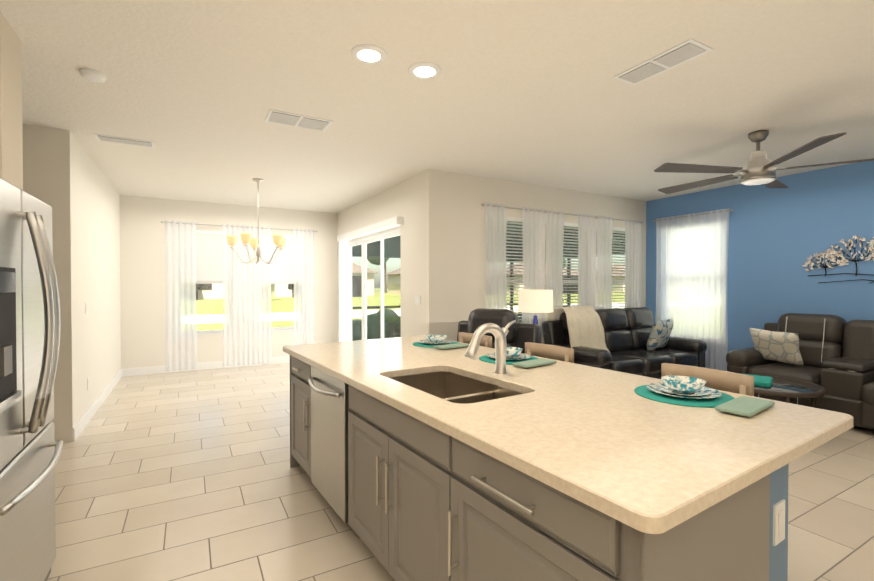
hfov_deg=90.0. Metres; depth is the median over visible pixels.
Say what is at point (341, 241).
vane
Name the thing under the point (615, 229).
window blind
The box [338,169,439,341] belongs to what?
wall
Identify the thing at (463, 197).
wall
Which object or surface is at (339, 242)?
vane
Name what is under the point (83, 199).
wall
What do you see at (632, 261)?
curtain
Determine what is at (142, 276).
wall
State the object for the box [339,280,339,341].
vane
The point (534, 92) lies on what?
ceiling
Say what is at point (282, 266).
window blind
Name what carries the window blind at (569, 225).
attached to the living room window at (569, 276)
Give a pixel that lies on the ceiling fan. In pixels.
(759, 169)
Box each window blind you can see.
[196,230,222,280]
[271,234,293,280]
[506,217,522,322]
[545,222,577,305]
[596,227,624,306]
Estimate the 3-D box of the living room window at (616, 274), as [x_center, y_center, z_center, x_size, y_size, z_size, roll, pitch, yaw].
[2.744,-0.123,6.828,0.910,1.722,0.137,0,1,-30]
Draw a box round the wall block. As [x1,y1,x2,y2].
[0,11,22,189]
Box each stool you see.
[459,332,491,347]
[525,342,573,362]
[661,363,753,395]
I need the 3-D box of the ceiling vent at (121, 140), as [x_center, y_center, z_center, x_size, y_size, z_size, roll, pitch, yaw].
[-2.958,-1.417,4.157,0.460,0.010,0.200,0,1,-30]
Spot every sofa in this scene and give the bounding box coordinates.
[542,305,706,378]
[726,313,873,429]
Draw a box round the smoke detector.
[80,68,105,82]
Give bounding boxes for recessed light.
[351,44,386,63]
[408,62,440,78]
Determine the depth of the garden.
54.87 m
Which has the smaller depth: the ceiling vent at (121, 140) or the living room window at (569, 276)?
the ceiling vent at (121, 140)
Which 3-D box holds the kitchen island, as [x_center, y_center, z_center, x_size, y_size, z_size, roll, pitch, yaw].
[0.118,0.926,2.433,1.247,0.882,2.878,0,1,-33]
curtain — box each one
[161,220,316,370]
[481,202,546,343]
[543,209,598,320]
[595,215,642,308]
[652,208,733,370]
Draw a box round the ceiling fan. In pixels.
[654,130,873,193]
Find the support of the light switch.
attached to the wall at (414, 201)
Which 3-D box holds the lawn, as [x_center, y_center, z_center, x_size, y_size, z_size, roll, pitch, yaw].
[-30.954,0.709,74.417,200.000,0.240,240.000,0,1,-30]
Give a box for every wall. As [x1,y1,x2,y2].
[22,124,47,203]
[47,127,121,442]
[120,195,337,376]
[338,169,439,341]
[440,170,645,341]
[646,161,873,351]
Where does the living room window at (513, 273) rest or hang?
in the wall at (463, 197)
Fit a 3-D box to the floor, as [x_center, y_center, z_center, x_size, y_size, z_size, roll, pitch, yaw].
[0.082,1.413,3.615,9.620,0.120,10.500,0,1,-30]
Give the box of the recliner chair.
[457,308,541,352]
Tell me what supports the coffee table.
on the floor
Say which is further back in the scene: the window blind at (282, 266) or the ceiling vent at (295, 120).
the window blind at (282, 266)
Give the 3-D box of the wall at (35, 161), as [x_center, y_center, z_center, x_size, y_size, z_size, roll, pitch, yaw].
[-4.181,-0.030,3.442,1.750,2.770,0.164,0,1,-30]
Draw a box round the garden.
[196,257,624,340]
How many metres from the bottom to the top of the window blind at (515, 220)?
1.680 m
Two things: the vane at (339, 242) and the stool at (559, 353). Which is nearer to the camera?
the stool at (559, 353)
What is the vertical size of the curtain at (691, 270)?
2.415 m
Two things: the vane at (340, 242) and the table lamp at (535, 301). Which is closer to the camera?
the table lamp at (535, 301)
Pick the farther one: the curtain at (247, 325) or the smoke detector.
the curtain at (247, 325)
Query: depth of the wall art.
4.99 m
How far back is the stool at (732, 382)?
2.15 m
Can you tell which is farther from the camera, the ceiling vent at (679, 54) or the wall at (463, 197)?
the wall at (463, 197)
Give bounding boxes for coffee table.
[739,373,825,406]
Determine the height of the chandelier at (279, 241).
1.093 m
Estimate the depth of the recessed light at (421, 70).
2.77 m
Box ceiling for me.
[0,0,873,212]
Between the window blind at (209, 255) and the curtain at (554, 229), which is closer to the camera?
the curtain at (554, 229)
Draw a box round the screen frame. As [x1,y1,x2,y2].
[352,229,624,339]
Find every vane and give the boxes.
[339,242,339,279]
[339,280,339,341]
[340,242,340,341]
[341,241,341,340]
[342,268,342,340]
[343,241,343,340]
[344,240,348,340]
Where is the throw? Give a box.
[543,305,608,350]
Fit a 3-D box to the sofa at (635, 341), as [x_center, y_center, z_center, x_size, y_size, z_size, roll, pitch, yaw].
[2.581,0.761,5.971,2.220,1.130,1.025,0,1,-30]
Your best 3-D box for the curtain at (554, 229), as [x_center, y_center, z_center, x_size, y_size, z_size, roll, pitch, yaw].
[1.906,0.090,6.242,1.096,2.395,0.103,0,1,-30]
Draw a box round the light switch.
[415,296,419,304]
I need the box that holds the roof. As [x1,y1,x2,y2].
[506,221,576,236]
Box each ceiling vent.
[94,134,154,147]
[265,109,332,131]
[613,38,712,84]
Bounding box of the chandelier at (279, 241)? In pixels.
[226,178,285,263]
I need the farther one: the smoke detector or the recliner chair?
the recliner chair
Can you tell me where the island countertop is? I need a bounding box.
[283,336,853,539]
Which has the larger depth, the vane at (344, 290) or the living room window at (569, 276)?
the vane at (344, 290)
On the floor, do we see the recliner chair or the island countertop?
the recliner chair
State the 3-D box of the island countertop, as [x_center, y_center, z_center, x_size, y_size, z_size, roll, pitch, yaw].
[0.156,0.465,2.522,1.310,0.038,3.050,0,1,-33]
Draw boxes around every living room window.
[506,221,522,320]
[545,226,577,306]
[596,231,624,305]
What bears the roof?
on the screen frame
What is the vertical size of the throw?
0.653 m
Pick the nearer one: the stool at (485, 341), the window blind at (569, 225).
the stool at (485, 341)
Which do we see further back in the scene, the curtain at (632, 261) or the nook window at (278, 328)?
the nook window at (278, 328)
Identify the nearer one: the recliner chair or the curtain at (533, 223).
the recliner chair
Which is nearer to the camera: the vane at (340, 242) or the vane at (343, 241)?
the vane at (343, 241)
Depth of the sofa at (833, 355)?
4.72 m
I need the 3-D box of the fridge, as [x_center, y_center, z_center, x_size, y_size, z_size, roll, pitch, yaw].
[-1.941,0.481,1.563,0.906,1.792,0.914,0,1,-30]
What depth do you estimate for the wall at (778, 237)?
5.45 m
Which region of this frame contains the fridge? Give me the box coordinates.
[0,177,62,580]
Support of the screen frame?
on the lanai
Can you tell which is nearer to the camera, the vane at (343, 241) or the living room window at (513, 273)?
the living room window at (513, 273)
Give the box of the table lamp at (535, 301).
[518,287,552,324]
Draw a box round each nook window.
[196,281,222,334]
[271,281,293,331]
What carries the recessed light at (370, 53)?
in the ceiling
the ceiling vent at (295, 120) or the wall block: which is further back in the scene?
the ceiling vent at (295, 120)
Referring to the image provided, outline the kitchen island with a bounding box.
[285,352,807,580]
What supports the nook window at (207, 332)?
in the wall at (142, 276)
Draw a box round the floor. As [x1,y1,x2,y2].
[47,363,873,580]
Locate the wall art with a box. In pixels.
[802,235,873,283]
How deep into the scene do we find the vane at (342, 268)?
7.81 m
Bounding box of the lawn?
[196,288,624,330]

